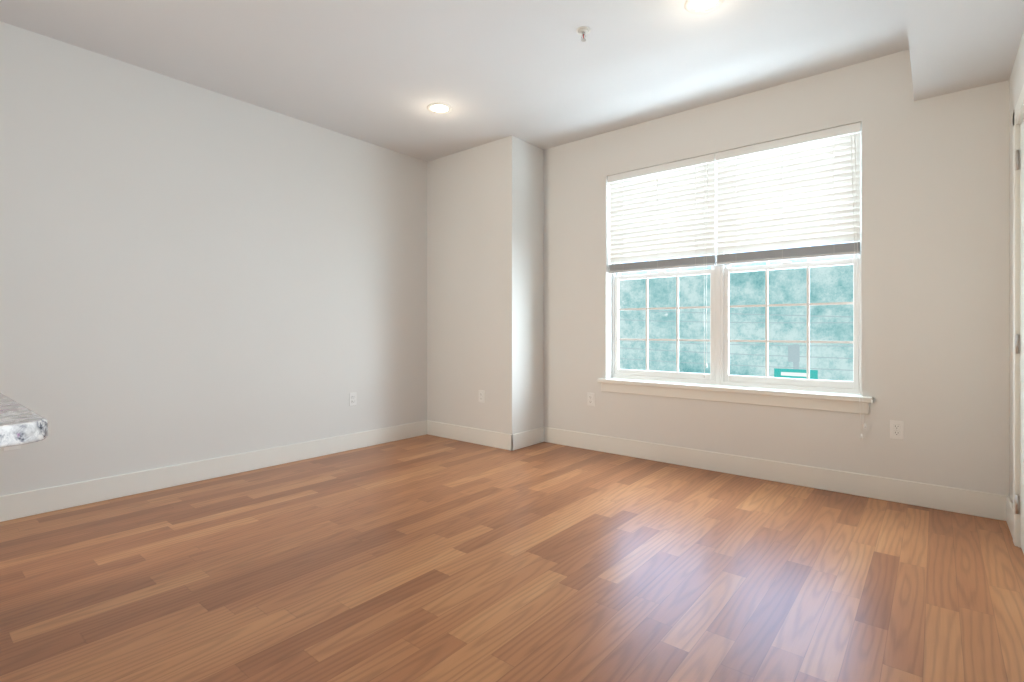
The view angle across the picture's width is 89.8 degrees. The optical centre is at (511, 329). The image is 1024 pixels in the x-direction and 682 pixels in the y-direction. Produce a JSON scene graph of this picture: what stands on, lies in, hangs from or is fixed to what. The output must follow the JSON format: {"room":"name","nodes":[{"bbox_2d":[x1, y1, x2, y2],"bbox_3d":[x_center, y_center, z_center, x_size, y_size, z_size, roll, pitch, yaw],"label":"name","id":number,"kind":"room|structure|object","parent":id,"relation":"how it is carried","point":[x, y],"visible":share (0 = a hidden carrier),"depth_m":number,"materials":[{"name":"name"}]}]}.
{"room":"empty living room","nodes":[
{"label":"empty living room","id":0,"kind":"room"},
{"bbox_2d":[0,21,426,495],"bbox_3d":[-2.815,-0.320,2.916,0.150,2.740,7.310,0,0,40],"label":"wall","id":1,"kind":"structure","parent":0,"point":[190,273],"depth_m":3.50,"materials":[{"name":"paint"}]},
{"bbox_2d":[0,420,427,521],"bbox_3d":[-2.963,0.980,2.607,0.013,0.140,6.645,0,0,40],"label":"baseboard","id":2,"kind":"structure","parent":1,"relation":"attached to","point":[39,501],"depth_m":3.48,"materials":[{"name":"white paint"}]},
{"bbox_2d":[349,392,355,405],"bbox_3d":[-1.395,0.610,4.508,0.010,0.115,0.070,0,0,40],"label":"electrical outlet","id":3,"kind":"object","parent":1,"relation":"attached to","point":[352,399],"visible":1,"depth_m":4.50,"materials":[{"name":"white plastic"}]},
{"bbox_2d":[0,0,908,161],"bbox_3d":[-1.147,-1.750,1.473,4.660,0.120,7.610,0,0,40],"label":"ceiling","id":4,"kind":"structure","parent":0,"point":[540,74],"depth_m":3.13,"materials":[{"name":"paint"}]},
{"bbox_2d":[427,103,451,113],"bbox_3d":[-0.552,-1.696,3.919,0.194,0.024,0.194,0,0,40],"label":"recessed light","id":5,"kind":"object","parent":4,"relation":"in","point":[440,108],"visible":0.98,"depth_m":3.92,"materials":[{"name":"white paint"}]},
{"bbox_2d":[576,26,590,41],"bbox_3d":[0.404,-1.663,2.902,0.080,0.054,0.080,0,0,40],"label":"sprinkler","id":6,"kind":"object","parent":4,"relation":"attached to","point":[584,30],"visible":0.98,"depth_m":2.89,"materials":[{"name":"white paint"}]},
{"bbox_2d":[684,0,723,13],"bbox_3d":[0.990,-1.696,2.646,0.194,0.024,0.194,0,0,40],"label":"recessed light","id":7,"kind":"object","parent":4,"relation":"in","point":[698,6],"visible":1,"depth_m":2.67,"materials":[{"name":"white paint"}]},
{"bbox_2d":[427,136,543,433],"bbox_3d":[-0.278,-0.320,5.000,1.106,2.740,0.465,0,0,40],"label":"wall","id":8,"kind":"structure","parent":0,"point":[485,267],"depth_m":4.72,"materials":[{"name":"paint"}]},
{"bbox_2d":[428,420,515,450],"bbox_3d":[-0.415,0.980,4.802,1.089,0.140,0.013,0,0,40],"label":"baseboard","id":9,"kind":"structure","parent":8,"relation":"attached to","point":[505,441],"depth_m":4.75,"materials":[{"name":"white paint"}]},
{"bbox_2d":[479,390,483,402],"bbox_3d":[-0.281,0.610,4.694,0.070,0.115,0.010,0,0,40],"label":"electrical outlet","id":10,"kind":"object","parent":8,"relation":"attached to","point":[481,396],"visible":1,"depth_m":4.69,"materials":[{"name":"white plastic"}]},
{"bbox_2d":[516,427,543,449],"bbox_3d":[0.148,0.980,4.638,0.013,0.140,0.420,0,0,40],"label":"baseboard","id":11,"kind":"structure","parent":8,"relation":"attached to","point":[534,436],"depth_m":4.64,"materials":[{"name":"white paint"}]},
{"bbox_2d":[0,434,1023,681],"bbox_3d":[-1.147,1.110,1.473,4.660,0.120,7.610,0,0,40],"label":"floor","id":12,"kind":"structure","parent":0,"point":[426,558],"depth_m":2.16,"materials":[{"name":"laminate"}]},
{"bbox_3d":[-1.924,0.611,1.003,1.550,0.878,0.675,0,0,40],"label":"kitchen island","id":13,"kind":"object","parent":12,"relation":"on","visible":0},
{"bbox_2d":[0,393,47,447],"bbox_3d":[-1.756,0.156,1.010,1.900,0.032,1.000,0,0,40],"label":"island countertop","id":14,"kind":"structure","parent":13,"relation":"on","point":[20,424],"depth_m":0.79,"materials":[{"name":"stone"}]},
{"bbox_2d":[544,49,1008,495],"bbox_3d":[1.213,-0.320,4.212,4.410,2.740,0.220,0,0,40],"label":"wall","id":15,"kind":"structure","parent":0,"point":[935,274],"depth_m":3.19,"materials":[{"name":"paint"}]},
{"bbox_2d":[587,393,593,405],"bbox_3d":[0.689,0.610,4.496,0.070,0.115,0.010,0,0,40],"label":"electrical outlet","id":16,"kind":"object","parent":15,"relation":"attached to","point":[590,399],"visible":1,"depth_m":4.49,"materials":[{"name":"white plastic"}]},
{"bbox_2d":[598,378,872,413],"bbox_3d":[1.526,0.475,3.847,1.940,0.110,0.145,0,0,40],"label":"window sill","id":17,"kind":"structure","parent":15,"relation":"attached to","point":[834,402],"depth_m":3.67,"materials":[{"name":"white paint"}]},
{"bbox_2d":[612,126,861,393],"bbox_3d":[1.593,-0.450,3.928,1.820,1.740,0.074,0,0,40],"label":"window","id":18,"kind":"structure","parent":15,"relation":"in","point":[808,381],"depth_m":3.87,"materials":[{"name":"white plastic"}]},
{"bbox_2d":[607,153,716,377],"bbox_3d":[1.176,-0.478,4.135,0.902,1.680,0.092,0,0,40],"label":"window blind","id":19,"kind":"object","parent":18,"relation":"attached to","point":[666,214],"visible":0.94,"depth_m":4.11,"materials":[{"name":"white plastic"}]},
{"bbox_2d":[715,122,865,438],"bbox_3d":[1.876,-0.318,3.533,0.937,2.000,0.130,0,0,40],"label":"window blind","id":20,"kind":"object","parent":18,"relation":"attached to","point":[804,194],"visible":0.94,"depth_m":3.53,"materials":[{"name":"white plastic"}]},
{"bbox_2d":[544,427,999,519],"bbox_3d":[1.507,0.980,3.817,3.154,0.140,0.013,0,0,40],"label":"baseboard","id":21,"kind":"structure","parent":15,"relation":"attached to","point":[939,497],"depth_m":3.45,"materials":[{"name":"white paint"}]},
{"bbox_2d":[890,420,903,439],"bbox_3d":[2.344,0.610,3.129,0.070,0.115,0.010,0,0,40],"label":"electrical outlet","id":22,"kind":"object","parent":15,"relation":"attached to","point":[896,429],"visible":1,"depth_m":3.13,"materials":[{"name":"white plastic"}]},
{"bbox_2d":[905,0,1023,100],"bbox_3d":[0.305,-1.530,0.208,0.410,0.320,7.110,0,0,40],"label":"ceiling","id":23,"kind":"structure","parent":0,"point":[957,45],"depth_m":2.45,"materials":[{"name":"paint"}]},
{"bbox_2d":[1009,31,1023,503],"bbox_3d":[0.514,-0.320,0.036,0.130,2.740,7.110,0,0,40],"label":"wall","id":24,"kind":"structure","parent":0,"point":[1016,81],"depth_m":2.73,"materials":[{"name":"paint"}]},
{"bbox_2d":[1000,494,1012,537],"bbox_3d":[2.600,0.980,2.675,0.013,0.140,0.325,0,0,40],"label":"baseboard","id":25,"kind":"structure","parent":24,"relation":"attached to","point":[1006,506],"depth_m":2.77,"materials":[{"name":"white paint"}]},
{"bbox_2d":[1013,85,1023,547],"bbox_3d":[2.202,-0.009,2.091,0.148,2.119,1.068,0,0,40],"label":"door frame","id":26,"kind":"structure","parent":24,"relation":"attached to","point":[1018,115],"depth_m":2.49,"materials":[{"name":"white paint"}]},
{"bbox_2d":[1016,118,1023,553],"bbox_3d":[2.162,0.028,2.132,0.086,2.029,0.914,0,0,40],"label":"door","id":27,"kind":"structure","parent":24,"relation":"in","point":[1020,337],"depth_m":2.44,"materials":[{"name":"white paint"}]},
{"label":"outside","id":28,"kind":"structure","parent":0,"visible":0},
{"bbox_2d":[619,241,861,394],"bbox_3d":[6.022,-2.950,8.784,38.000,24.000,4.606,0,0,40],"label":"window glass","id":29,"kind":"object","parent":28,"point":[754,330],"depth_m":12.01,"materials":[{"name":"clear glass"}]}
]}

